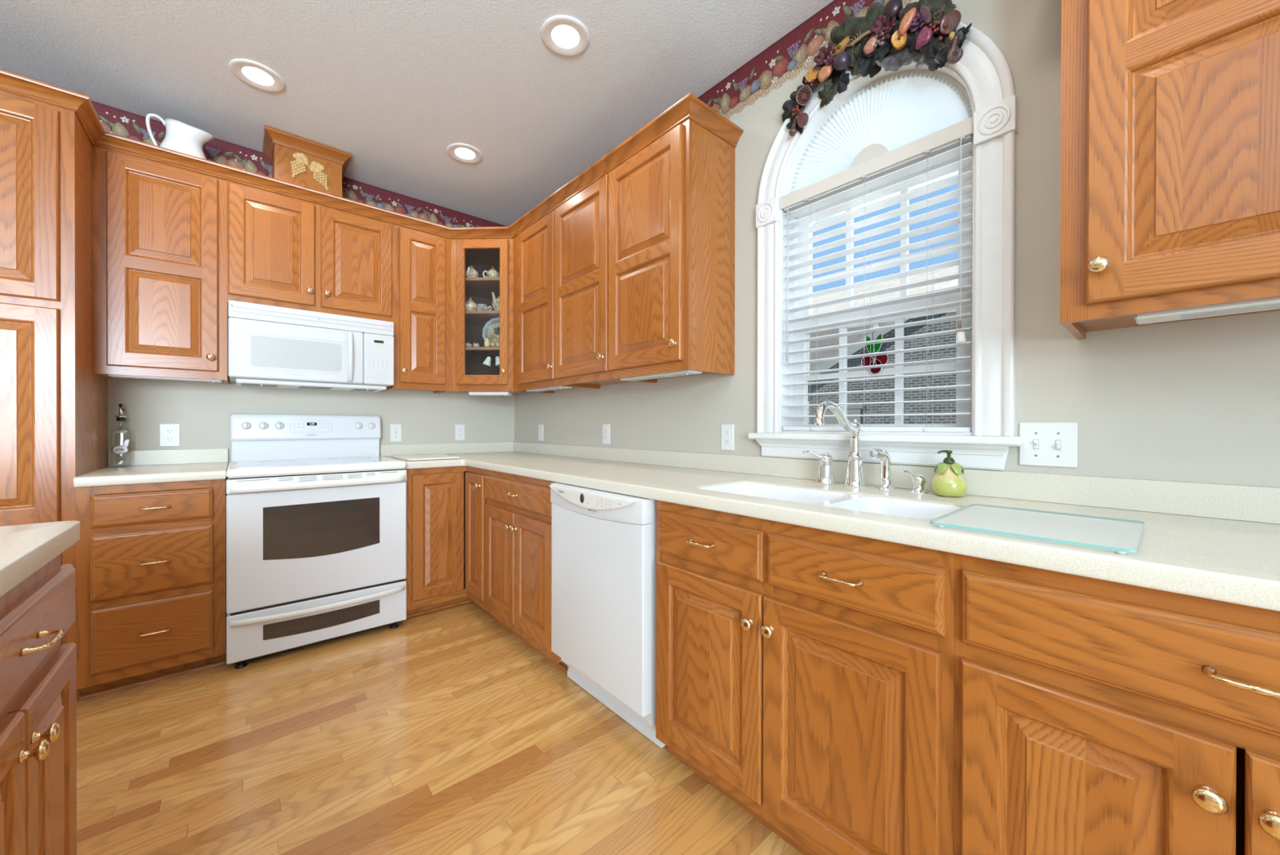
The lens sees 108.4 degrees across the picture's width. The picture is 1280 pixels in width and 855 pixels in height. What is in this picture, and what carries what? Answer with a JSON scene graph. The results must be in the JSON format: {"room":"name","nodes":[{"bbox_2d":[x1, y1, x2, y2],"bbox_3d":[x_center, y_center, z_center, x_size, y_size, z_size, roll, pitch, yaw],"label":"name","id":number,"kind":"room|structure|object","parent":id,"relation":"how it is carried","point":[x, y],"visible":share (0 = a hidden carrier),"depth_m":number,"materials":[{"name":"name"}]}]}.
{"room":"kitchen","nodes":[
{"label":"kitchen","id":0,"kind":"room"},
{"bbox_2d":[95,101,514,564],"bbox_3d":[-3.267,-0.220,1.848,6.150,2.756,0.150,0,0,-41],"label":"wall","id":1,"kind":"structure","parent":0,"point":[203,411],"depth_m":2.72,"materials":[{"name":"beige paint"}]},
{"bbox_2d":[92,145,228,384],"bbox_3d":[-2.353,-0.753,2.298,0.446,1.024,0.366,0,0,-41],"label":"upper cabinet","id":2,"kind":"object","parent":1,"relation":"attached to","point":[160,230],"visible":1,"depth_m":2.17,"materials":[{"name":"brown wood"}]},
{"bbox_2d":[107,374,222,382],"bbox_3d":[-2.308,-0.242,2.258,0.385,0.030,0.085,0,0,-41],"label":"light","id":3,"kind":"object","parent":2,"relation":"attached to","point":[110,375],"visible":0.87,"depth_m":2.23,"materials":[{"name":"white plastic"}]},
{"bbox_2d":[114,376,216,382],"bbox_3d":[-2.306,-0.234,2.256,0.346,0.002,0.040,0,0,-41],"label":"diffuser","id":4,"kind":"object","parent":3,"relation":"attached to","point":[202,380],"depth_m":2.24,"materials":[{"name":"grey plastic"}]},
{"bbox_2d":[145,113,215,159],"bbox_3d":[-2.286,-1.397,2.309,0.198,0.263,0.189,0,0,9],"label":"pitcher","id":5,"kind":"object","parent":2,"relation":"on","point":[180,136],"visible":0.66,"depth_m":2.26,"materials":[{"name":"white ceramic"}]},
{"bbox_2d":[107,448,228,466],"bbox_3d":[-2.470,0.155,2.433,0.444,0.077,0.016,0,0,-41],"label":"backsplash","id":6,"kind":"structure","parent":1,"relation":"attached to","point":[142,457],"depth_m":2.42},
{"bbox_2d":[159,423,180,446],"bbox_3d":[-2.478,0.040,2.431,0.076,0.120,0.008,0,0,-41],"label":"wall outlet","id":7,"kind":"object","parent":1,"relation":"attached to","point":[169,433],"visible":1,"depth_m":2.43,"materials":[{"name":"white plastic"}]},
{"bbox_2d":[164,435,174,441],"bbox_3d":[-2.476,0.060,2.429,0.034,0.029,0.002,0,0,-41],"label":"receptacle","id":8,"kind":"object","parent":7,"relation":"attached to","point":[167,438],"depth_m":2.43,"materials":[{"name":"grey plastic"}]},
{"bbox_2d":[164,428,174,434],"bbox_3d":[-2.476,0.020,2.429,0.034,0.029,0.002,0,0,-41],"label":"receptacle","id":9,"kind":"object","parent":7,"relation":"attached to","point":[167,431],"depth_m":2.43,"materials":[{"name":"grey plastic"}]},
{"bbox_2d":[91,100,506,226],"bbox_3d":[-2.046,-1.498,2.804,2.749,0.199,0.001,0,0,-41],"label":"wallpaper border","id":10,"kind":"object","parent":1,"relation":"attached to","point":[113,120],"visible":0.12,"depth_m":2.67,"materials":[{"name":"paper"}]},
{"bbox_2d":[226,180,392,321],"bbox_3d":[-1.897,-0.952,2.693,0.760,0.627,0.366,0,0,-41],"label":"upper cabinet","id":11,"kind":"object","parent":1,"relation":"attached to","point":[286,251],"visible":0.96,"depth_m":2.54,"materials":[{"name":"brown wood"}]},
{"bbox_2d":[262,124,351,196],"bbox_3d":[-1.936,-1.431,2.683,0.395,0.329,0.325,0,0,-41],"label":"decorative box","id":12,"kind":"object","parent":11,"relation":"on","point":[293,158],"visible":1,"depth_m":2.58,"materials":[{"name":"brown wood"}]},
{"bbox_2d":[228,300,394,391],"bbox_3d":[-1.879,-0.428,2.668,0.748,0.417,0.431,0,0,-41],"label":"microwave","id":13,"kind":"object","parent":11,"relation":"attached to","point":[269,346],"visible":1,"depth_m":2.51,"materials":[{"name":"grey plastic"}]},
{"bbox_2d":[367,342,391,378],"bbox_3d":[-1.542,-0.392,2.731,0.124,0.198,0.001,0,0,-41],"label":"control panel","id":14,"kind":"object","parent":13,"relation":"attached to","point":[379,354],"depth_m":2.73,"materials":[{"name":"grey"}]},
{"bbox_2d":[390,423,401,441],"bbox_3d":[-1.658,0.037,3.136,0.070,0.120,0.020,0,0,-41],"label":"light switch","id":15,"kind":"object","parent":1,"relation":"attached to","point":[395,428],"visible":1,"depth_m":3.14,"materials":[{"name":"white plastic"}]},
{"bbox_2d":[381,223,451,393],"bbox_3d":[-1.478,-0.754,3.059,0.352,1.024,0.366,0,0,-41],"label":"upper cabinet","id":16,"kind":"object","parent":1,"relation":"attached to","point":[421,260],"visible":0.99,"depth_m":2.94,"materials":[{"name":"brown wood"}]},
{"bbox_2d":[379,441,513,456],"bbox_3d":[-1.376,0.154,3.385,0.947,0.077,0.016,0,0,-41],"label":"backsplash","id":17,"kind":"structure","parent":1,"relation":"attached to","point":[464,447],"depth_m":3.34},
{"bbox_2d":[455,424,464,440],"bbox_3d":[-1.336,0.037,3.424,0.070,0.120,0.008,0,0,-41],"label":"wall outlet","id":18,"kind":"object","parent":1,"relation":"attached to","point":[460,428],"visible":1,"depth_m":3.42,"materials":[{"name":"white plastic"}]},
{"bbox_2d":[439,238,551,394],"bbox_3d":[-1.038,-0.754,3.282,0.604,1.024,0.607,0,0,-41],"label":"upper cabinet","id":19,"kind":"object","parent":1,"relation":"attached to","point":[468,372],"visible":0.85,"depth_m":3.07,"materials":[{"name":"brown wood"}]},
{"bbox_2d":[465,341,472,346],"bbox_3d":[-1.161,-0.563,3.126,0.046,0.039,0.046,0,0,2],"label":"sugar bowl","id":20,"kind":"object","parent":19,"relation":"on","point":[468,344],"visible":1,"depth_m":3.11,"materials":[{"name":"ceramic"}]},
{"bbox_2d":[465,265,478,277],"bbox_3d":[-1.151,-1.060,3.156,0.088,0.097,0.134,0,0,-34],"label":"teapot","id":21,"kind":"object","parent":19,"relation":"on","point":[470,272],"visible":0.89,"depth_m":3.12,"materials":[{"name":"ceramic"}]},
{"bbox_2d":[465,297,478,310],"bbox_3d":[-1.157,-0.838,3.150,0.101,0.099,0.101,0,0,32],"label":"sugar bowl","id":22,"kind":"object","parent":19,"relation":"on","point":[470,304],"visible":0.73,"depth_m":3.12,"materials":[{"name":"ceramic"}]},
{"bbox_2d":[472,342,479,346],"bbox_3d":[-1.116,-0.562,3.140,0.046,0.037,0.046,0,0,2],"label":"salt cellar","id":23,"kind":"object","parent":19,"relation":"on","point":[474,344],"visible":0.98,"depth_m":3.12,"materials":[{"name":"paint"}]},
{"bbox_2d":[476,303,484,310],"bbox_3d":[-1.105,-0.826,3.194,0.072,0.069,0.026,0,0,2],"label":"cup","id":24,"kind":"object","parent":19,"relation":"on","point":[481,304],"visible":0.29,"depth_m":3.20,"materials":[{"name":"ceramic"}]},
{"bbox_2d":[465,277,499,298],"bbox_3d":[-1.040,-1.002,3.284,0.571,0.019,0.569,0,0,-41],"label":"shelf","id":25,"kind":"object","parent":19,"relation":"attached to","point":[475,287],"depth_m":3.28,"materials":[{"name":"laminate"}]},
{"bbox_2d":[465,310,499,326],"bbox_3d":[-1.040,-0.779,3.284,0.571,0.019,0.569,0,0,-41],"label":"shelf","id":26,"kind":"object","parent":19,"relation":"attached to","point":[473,317],"depth_m":3.22,"materials":[{"name":"laminate"}]},
{"bbox_2d":[465,346,499,359],"bbox_3d":[-1.041,-0.534,3.285,0.571,0.019,0.569,0,0,-41],"label":"shelf","id":27,"kind":"object","parent":19,"relation":"attached to","point":[492,350],"depth_m":3.25,"materials":[{"name":"laminate"}]},
{"bbox_2d":[471,350,499,366],"bbox_3d":[-1.047,-0.470,3.177,0.234,0.107,0.119,0,0,2],"label":"cups","id":28,"kind":"object","parent":19,"relation":"hanging from","point":[487,361],"visible":0.87,"depth_m":3.14,"materials":[{"name":"white ceramic"}]},
{"bbox_2d":[479,303,491,310],"bbox_3d":[-1.054,-0.816,3.142,0.072,0.055,0.054,0,0,-35],"label":"creamer","id":29,"kind":"object","parent":19,"relation":"on","point":[485,307],"visible":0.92,"depth_m":3.13,"materials":[{"name":"ceramic"}]},
{"bbox_2d":[484,336,490,346],"bbox_3d":[-1.034,-0.580,3.121,0.042,0.073,0.042,0,0,2],"label":"shaker","id":30,"kind":"object","parent":19,"relation":"on","point":[486,343],"visible":1,"depth_m":3.11,"materials":[{"name":"ceramic"}]},
{"bbox_2d":[468,391,511,395],"bbox_3d":[-1.012,-0.225,3.127,0.270,0.030,0.085,0,0,2],"label":"light","id":31,"kind":"object","parent":19,"relation":"attached to","point":[473,393],"visible":1,"depth_m":3.09,"materials":[{"name":"white plastic"}]},
{"bbox_2d":[472,395,509,395],"bbox_3d":[-1.012,-0.217,3.125,0.243,0.002,0.040,0,0,2],"label":"diffuser","id":32,"kind":"object","parent":31,"relation":"attached to","point":[473,395],"depth_m":3.13,"materials":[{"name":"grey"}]},
{"bbox_2d":[482,316,499,346],"bbox_3d":[-0.985,-0.659,3.201,0.217,0.219,0.045,0,0,2],"label":"fruit platter","id":33,"kind":"object","parent":19,"relation":"on","point":[491,329],"visible":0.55,"depth_m":3.21,"materials":[{"name":"ceramic"}]},
{"bbox_2d":[482,266,499,277],"bbox_3d":[-1.015,-1.058,3.167,0.098,0.094,0.092,0,0,43],"label":"teapot","id":34,"kind":"object","parent":19,"relation":"on","point":[492,273],"visible":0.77,"depth_m":3.14,"materials":[{"name":"ceramic"}]},
{"bbox_2d":[489,340,495,346],"bbox_3d":[-0.995,-0.565,3.115,0.035,0.043,0.035,0,0,2],"label":"shaker","id":35,"kind":"object","parent":19,"relation":"on","point":[492,344],"visible":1,"depth_m":3.10,"materials":[{"name":"ceramic"}]},
{"bbox_2d":[490,292,499,310],"bbox_3d":[-0.955,-0.857,3.169,0.175,0.138,0.143,0,0,-37],"label":"ceramic pitcher","id":36,"kind":"object","parent":19,"relation":"on","point":[495,302],"visible":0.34,"depth_m":3.11,"materials":[{"name":"ceramic"}]},
{"bbox_2d":[0,0,833,226],"bbox_3d":[-0.967,-1.610,-0.797,6.150,0.050,7.150,0,0,-41],"label":"ceiling","id":37,"kind":"structure","parent":0,"point":[390,85],"depth_m":2.05,"materials":[{"name":"white paint"}]},
{"bbox_2d":[228,58,285,92],"bbox_3d":[-1.733,-1.592,2.093,0.198,0.007,0.198,0,0,-41],"label":"recessed light","id":38,"kind":"object","parent":37,"relation":"in","point":[252,73],"visible":1,"depth_m":2.09,"materials":[{"name":"white paint"}]},
{"bbox_2d":[446,142,483,163],"bbox_3d":[-1.019,-1.592,2.687,0.198,0.007,0.198,0,0,-41],"label":"recessed light","id":39,"kind":"object","parent":37,"relation":"in","point":[460,152],"visible":1,"depth_m":2.68,"materials":[{"name":"white paint"}]},
{"bbox_2d":[540,14,590,56],"bbox_3d":[-0.303,-1.589,1.879,0.198,0.007,0.198,0,0,-41],"label":"recessed light","id":40,"kind":"object","parent":37,"relation":"in","point":[564,35],"visible":1,"depth_m":1.87,"materials":[{"name":"white paint"}]},
{"bbox_2d":[76,601,803,854],"bbox_3d":[-0.979,1.146,-0.894,6.000,0.050,7.000,0,0,-41],"label":"floor","id":41,"kind":"structure","parent":0,"point":[443,731],"depth_m":1.53,"materials":[{"name":"brown wood"}]},
{"bbox_2d":[0,554,76,854],"bbox_3d":[-1.109,0.681,0.302,0.804,0.872,1.279,0,0,-41],"label":"base cabinet","id":42,"kind":"object","parent":41,"relation":"on","point":[38,673],"visible":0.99,"depth_m":0.83,"materials":[{"name":"brown wood"}]},
{"bbox_2d":[0,520,79,596],"bbox_3d":[-1.105,0.224,0.248,0.830,0.040,1.295,0,0,-41],"label":"countertop","id":43,"kind":"structure","parent":42,"relation":"on","point":[24,548],"depth_m":0.81,"materials":[{"name":"beige laminate"}]},
{"bbox_2d":[0,89,107,700],"bbox_3d":[-2.654,-0.077,1.846,0.600,2.374,0.658,0,0,-41],"label":"pantry cabinet","id":44,"kind":"object","parent":41,"relation":"on","point":[54,407],"visible":0.68,"depth_m":1.77,"materials":[{"name":"brown wood"}]},
{"bbox_2d":[75,476,227,700],"bbox_3d":[-2.259,0.673,2.189,0.444,0.872,0.664,0,0,-41],"label":"base cabinet","id":45,"kind":"object","parent":41,"relation":"on","point":[151,557],"visible":0.98,"depth_m":1.96,"materials":[{"name":"brown wood"}]},
{"bbox_2d":[73,462,228,487],"bbox_3d":[-2.266,0.215,2.198,0.444,0.040,0.638,0,0,-41],"label":"countertop","id":46,"kind":"structure","parent":45,"relation":"on","point":[153,473],"depth_m":2.01,"materials":[{"name":"white laminate"}]},
{"bbox_2d":[111,403,130,466],"bbox_3d":[-2.560,0.038,2.276,0.061,0.313,0.062,0,0,-41],"label":"oil bottle","id":47,"kind":"object","parent":46,"relation":"on","point":[119,449],"visible":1,"depth_m":2.27,"materials":[{"name":"clear glass"}]},
{"bbox_2d":[226,413,406,668],"bbox_3d":[-1.784,0.516,2.557,0.748,1.186,0.708,0,0,-41],"label":"range","id":48,"kind":"object","parent":41,"relation":"on","point":[316,518],"visible":1,"depth_m":2.34,"materials":[{"name":"white metal"}]},
{"bbox_2d":[226,456,406,478],"bbox_3d":[-1.784,0.208,2.556,0.748,0.042,0.632,0,0,-41],"label":"cooktop","id":49,"kind":"object","parent":48,"relation":"in","point":[253,467],"depth_m":2.39,"materials":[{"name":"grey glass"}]},
{"bbox_2d":[404,466,494,618],"bbox_3d":[-1.077,0.672,3.056,0.962,0.872,0.906,0,0,-41],"label":"base cabinet","id":50,"kind":"object","parent":41,"relation":"on","point":[437,578],"visible":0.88,"depth_m":2.72,"materials":[{"name":"brown wood"}]},
{"bbox_2d":[382,451,1279,611],"bbox_3d":[-0.062,0.220,1.887,0.963,0.040,4.000,0,0,-41],"label":"countertop","id":51,"kind":"structure","parent":50,"relation":"on","point":[1237,562],"depth_m":0.97,"materials":[{"name":"white laminate"}]},
{"bbox_2d":[390,453,460,460],"bbox_3d":[-1.373,0.188,2.937,0.300,0.012,0.440,0,0,-41],"label":"cutting board","id":52,"kind":"object","parent":51,"relation":"on","point":[417,456],"visible":0.99,"depth_m":2.87,"materials":[{"name":"white plastic"}]},
{"bbox_2d":[802,449,835,484],"bbox_3d":[0.649,0.142,1.655,0.109,0.120,0.066,0,0,-19],"label":"lever","id":53,"kind":"object","parent":51,"relation":"on","point":[825,471],"visible":1,"depth_m":1.64,"materials":[{"name":"silver metal"}]},
{"bbox_2d":[699,482,962,518],"bbox_3d":[0.516,0.303,1.382,0.309,0.190,0.712,0,0,-41],"label":"double sink","id":54,"kind":"object","parent":51,"relation":"in","point":[890,506],"visible":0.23,"depth_m":1.38,"materials":[{"name":"white ceramic"}]},
{"bbox_2d":[814,400,866,487],"bbox_3d":[0.653,0.059,1.508,0.294,0.287,0.068,0,0,-41],"label":"faucet","id":55,"kind":"object","parent":51,"relation":"on","point":[855,477],"visible":1,"depth_m":1.56,"materials":[{"name":"silver metal"}]},
{"bbox_2d":[869,448,896,490],"bbox_3d":[0.792,0.135,1.504,0.084,0.135,0.060,0,0,-19],"label":"sprayer","id":56,"kind":"object","parent":51,"relation":"on","point":[884,456],"visible":1,"depth_m":1.49,"materials":[{"name":"silver metal"}]},
{"bbox_2d":[901,469,929,493],"bbox_3d":[0.856,0.167,1.430,0.080,0.072,0.064,0,0,-41],"label":"soap dispenser","id":57,"kind":"object","parent":51,"relation":"on","point":[918,480],"visible":1,"depth_m":1.42,"materials":[{"name":"silver metal"}]},
{"bbox_2d":[930,449,967,497],"bbox_3d":[0.918,0.135,1.371,0.091,0.136,0.091,0,0,-41],"label":"soap bottle","id":58,"kind":"object","parent":51,"relation":"on","point":[948,481],"visible":1,"depth_m":1.35,"materials":[{"name":"ceramic"}]},
{"bbox_2d":[929,503,1144,554],"bbox_3d":[0.815,0.199,0.947,0.341,0.011,0.292,0,0,-41],"label":"glass cutting board","id":59,"kind":"object","parent":51,"relation":"on","point":[1118,550],"visible":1,"depth_m":0.92,"materials":[{"name":"teal"}]},
{"bbox_2d":[484,469,568,674],"bbox_3d":[-0.412,0.675,2.519,0.664,0.872,0.776,0,0,-41],"label":"base cabinet","id":60,"kind":"object","parent":41,"relation":"on","point":[518,508],"visible":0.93,"depth_m":2.28,"materials":[{"name":"brown wood"}]},
{"bbox_2d":[549,482,665,748],"bbox_3d":[0.045,0.677,1.977,0.645,0.868,0.614,0,0,-41],"label":"dishwasher","id":61,"kind":"object","parent":41,"relation":"on","point":[604,542],"visible":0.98,"depth_m":1.71,"materials":[{"name":"white plastic"}]},
{"bbox_2d":[576,494,621,508],"bbox_3d":[-0.159,0.278,1.720,0.001,0.029,0.279,0,0,-41],"label":"control panel","id":62,"kind":"object","parent":61,"relation":"attached to","point":[591,501],"depth_m":1.71,"materials":[{"name":"grey plastic"}]},
{"bbox_2d":[655,499,955,854],"bbox_3d":[0.546,0.680,1.417,0.664,0.872,0.860,0,0,-41],"label":"base cabinet","id":63,"kind":"object","parent":41,"relation":"on","point":[806,674],"visible":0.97,"depth_m":1.11,"materials":[{"name":"brown wood"}]},
{"bbox_2d":[953,553,1279,854],"bbox_3d":[1.075,0.683,0.809,0.664,0.872,0.750,0,0,-41],"label":"base cabinet","id":64,"kind":"object","parent":41,"relation":"on","point":[1093,716],"visible":0.99,"depth_m":0.74,"materials":[{"name":"brown wood"}]},
{"bbox_2d":[514,0,1279,487],"bbox_3d":[1.343,-0.209,1.120,0.150,2.756,7.000,0,0,-41],"label":"wall","id":65,"kind":"structure","parent":0,"point":[1198,400],"depth_m":1.26,"materials":[{"name":"beige paint"}]},
{"bbox_2d":[538,424,543,440],"bbox_3d":[-0.727,0.038,3.379,0.008,0.120,0.070,0,0,-41],"label":"wall outlet","id":66,"kind":"object","parent":65,"relation":"attached to","point":[540,426],"visible":1,"depth_m":3.37,"materials":[{"name":"white plastic"}]},
{"bbox_2d":[512,210,594,393],"bbox_3d":[-0.566,-0.752,2.932,0.350,1.024,0.552,0,0,-41],"label":"upper cabinet","id":67,"kind":"object","parent":65,"relation":"attached to","point":[533,350],"visible":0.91,"depth_m":2.80,"materials":[{"name":"brown wood"}]},
{"bbox_2d":[526,386,572,391],"bbox_3d":[-0.570,-0.241,2.862,0.085,0.030,0.420,0,0,-41],"label":"light","id":68,"kind":"object","parent":67,"relation":"attached to","point":[553,388],"visible":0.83,"depth_m":2.80,"materials":[{"name":"white plastic"}]},
{"bbox_2d":[530,387,566,391],"bbox_3d":[-0.572,-0.233,2.860,0.040,0.002,0.378,0,0,-41],"label":"diffuser","id":69,"kind":"object","parent":68,"relation":"attached to","point":[540,389],"depth_m":2.85,"materials":[{"name":"grey plastic"}]},
{"bbox_2d":[554,173,652,388],"bbox_3d":[-0.218,-0.750,2.532,0.350,1.024,0.509,0,0,-41],"label":"upper cabinet","id":70,"kind":"object","parent":65,"relation":"attached to","point":[581,222],"visible":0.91,"depth_m":2.42,"materials":[{"name":"brown wood"}]},
{"bbox_2d":[602,423,609,444],"bbox_3d":[-0.204,0.040,2.778,0.008,0.121,0.072,0,0,-41],"label":"wall outlet","id":71,"kind":"object","parent":65,"relation":"attached to","point":[606,427],"visible":1,"depth_m":2.77,"materials":[{"name":"white plastic"}]},
{"bbox_2d":[608,118,735,382],"bbox_3d":[0.120,-0.749,2.143,0.350,1.024,0.522,0,0,-41],"label":"upper cabinet","id":72,"kind":"object","parent":65,"relation":"attached to","point":[671,204],"visible":1,"depth_m":1.98,"materials":[{"name":"brown wood"}]},
{"bbox_2d":[0,68,743,239],"bbox_3d":[-1.205,-1.283,2.342,3.200,0.060,1.461,0,0,-8],"label":"crown molding","id":73,"kind":"structure","parent":72,"relation":"attached to","point":[690,106],"depth_m":2.19,"materials":[{"name":"brown wood"}]},
{"bbox_2d":[620,369,702,381],"bbox_3d":[0.083,-0.238,2.105,0.085,0.030,0.460,0,0,-41],"label":"light","id":74,"kind":"object","parent":72,"relation":"attached to","point":[686,372],"visible":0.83,"depth_m":2.06,"materials":[{"name":"white plastic"}]},
{"bbox_2d":[626,373,694,381],"bbox_3d":[0.081,-0.229,2.103,0.040,0.002,0.414,0,0,-41],"label":"diffuser","id":75,"kind":"object","parent":74,"relation":"attached to","point":[675,374],"depth_m":2.08,"materials":[{"name":"grey plastic"}]},
{"bbox_2d":[720,423,733,450],"bbox_3d":[0.395,0.044,2.089,0.008,0.119,0.072,0,0,-41],"label":"wall outlet","id":76,"kind":"object","parent":65,"relation":"attached to","point":[726,429],"visible":1,"depth_m":2.08,"materials":[{"name":"white plastic"}]},
{"bbox_2d":[724,438,729,444],"bbox_3d":[0.393,0.064,2.087,0.002,0.029,0.034,0,0,-41],"label":"receptacle","id":77,"kind":"object","parent":76,"relation":"attached to","point":[726,441],"depth_m":2.09,"materials":[{"name":"grey plastic"}]},
{"bbox_2d":[724,429,729,435],"bbox_3d":[0.393,0.024,2.087,0.002,0.029,0.034,0,0,-41],"label":"receptacle","id":78,"kind":"object","parent":76,"relation":"attached to","point":[726,432],"depth_m":2.09,"materials":[{"name":"grey plastic"}]},
{"bbox_2d":[697,0,913,119],"bbox_3d":[0.304,-1.492,2.197,0.001,0.199,3.999,0,0,-41],"label":"wallpaper border","id":79,"kind":"object","parent":65,"relation":"attached to","point":[795,52],"visible":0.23,"depth_m":1.88,"materials":[{"name":"paper"}]},
{"bbox_2d":[747,22,1024,470],"bbox_3d":[0.826,-0.616,1.670,0.204,1.476,0.902,0,0,-41],"label":"window","id":80,"kind":"structure","parent":65,"relation":"in","point":[989,91],"depth_m":1.51,"materials":[{"name":"white paint"}]},
{"bbox_2d":[861,323,888,373],"bbox_3d":[0.847,-0.285,1.666,0.010,0.184,0.093,0,0,-41],"label":"catcher","id":81,"kind":"object","parent":80,"relation":"hanging from","point":[879,359],"visible":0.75,"depth_m":1.66,"materials":[{"name":"multicoloured"}]},
{"bbox_2d":[869,323,879,332],"bbox_3d":[0.846,-0.361,1.669,0.007,0.034,0.034,0,0,-41],"label":"cup","id":82,"kind":"object","parent":81,"relation":"on","point":[874,325],"depth_m":1.67,"materials":[{"name":"clear plastic"}]},
{"bbox_2d":[782,0,971,136],"bbox_3d":[0.773,-1.279,1.606,0.120,0.370,0.642,0,0,-41],"label":"garland","id":83,"kind":"object","parent":80,"relation":"attached to","point":[882,28],"visible":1,"depth_m":1.53,"materials":[{"name":"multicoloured plant"}]},
{"bbox_2d":[813,42,835,70],"bbox_3d":[0.674,-1.342,1.675,0.032,0.088,0.086,0,0,-41],"label":"dried flower","id":84,"kind":"object","parent":83,"relation":"on","point":[824,60],"depth_m":1.67,"materials":[{"name":"purple plant"}]},
{"bbox_2d":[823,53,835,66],"bbox_3d":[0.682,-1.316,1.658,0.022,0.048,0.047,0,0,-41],"label":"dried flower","id":85,"kind":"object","parent":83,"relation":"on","point":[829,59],"depth_m":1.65,"materials":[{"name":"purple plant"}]},
{"bbox_2d":[870,14,896,39],"bbox_3d":[0.803,-1.321,1.521,0.031,0.084,0.082,0,0,-41],"label":"dried flower","id":86,"kind":"object","parent":83,"relation":"on","point":[885,26],"depth_m":1.51,"materials":[{"name":"purple plant"}]},
{"bbox_2d":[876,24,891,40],"bbox_3d":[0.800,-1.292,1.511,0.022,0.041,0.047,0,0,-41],"label":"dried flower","id":87,"kind":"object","parent":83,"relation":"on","point":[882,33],"depth_m":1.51,"materials":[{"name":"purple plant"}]},
{"bbox_2d":[909,8,928,31],"bbox_3d":[0.871,-1.271,1.444,0.024,0.052,0.059,0,0,-41],"label":"dried flower","id":88,"kind":"object","parent":83,"relation":"on","point":[918,21],"depth_m":1.44,"materials":[{"name":"purple plant"}]},
{"bbox_2d":[780,115,973,432],"bbox_3d":[0.805,-0.463,1.652,0.071,0.954,0.661,0,0,-41],"label":"window blind","id":89,"kind":"object","parent":80,"relation":"attached to","point":[956,140],"visible":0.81,"depth_m":1.60,"materials":[{"name":"white plastic"}]},
{"bbox_2d":[791,71,973,192],"bbox_3d":[0.836,-1.095,1.677,0.015,0.294,0.634,0,0,-41],"label":"shade","id":90,"kind":"object","parent":80,"relation":"attached to","point":[892,115],"visible":0.88,"depth_m":1.65,"materials":[{"name":"fabric"}]},
{"bbox_2d":[513,441,1279,524],"bbox_3d":[0.295,0.161,2.198,0.016,0.077,4.000,0,0,-41],"label":"backsplash","id":91,"kind":"structure","parent":65,"relation":"attached to","point":[1224,501],"depth_m":1.27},
{"bbox_2d":[1018,422,1077,467],"bbox_3d":[1.110,0.047,1.259,0.020,0.120,0.120,0,0,-41],"label":"light switch","id":92,"kind":"object","parent":65,"relation":"attached to","point":[1046,444],"visible":0.98,"depth_m":1.26,"materials":[{"name":"white plastic"}]},
{"bbox_2d":[1059,0,1279,339],"bbox_3d":[1.209,-0.743,0.891,0.350,1.024,0.560,0,0,-41],"label":"upper cabinet","id":93,"kind":"object","parent":65,"relation":"attached to","point":[1170,113],"visible":1,"depth_m":0.90,"materials":[{"name":"brown wood"}]},
{"bbox_2d":[1134,297,1279,324],"bbox_3d":[1.196,-0.232,0.826,0.085,0.030,0.420,0,0,-41],"label":"light","id":94,"kind":"object","parent":93,"relation":"attached to","point":[1269,304],"visible":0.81,"depth_m":0.90,"materials":[{"name":"white plastic"}]},
{"bbox_2d":[1181,303,1279,319],"bbox_3d":[1.194,-0.223,0.824,0.040,0.002,0.294,0,0,-41],"label":"diffuser","id":95,"kind":"object","parent":94,"relation":"attached to","point":[1268,306],"depth_m":0.89,"materials":[{"name":"grey plastic"}]},
{"label":"outside","id":96,"kind":"structure","parent":0,"visible":0},
{"bbox_3d":[14.302,1.700,17.041,39.400,0.020,60.000,0,0,-41],"label":"lawn","id":97,"kind":"structure","parent":96,"visible":0},
{"bbox_2d":[808,265,958,424],"bbox_3d":[15.893,-2.462,14.430,15.020,8.326,42.000,0,0,-41],"label":"neighbor house","id":98,"kind":"structure","parent":97,"relation":"on","point":[946,353],"depth_m":13.62,"materials":[{"name":"grey brick"}]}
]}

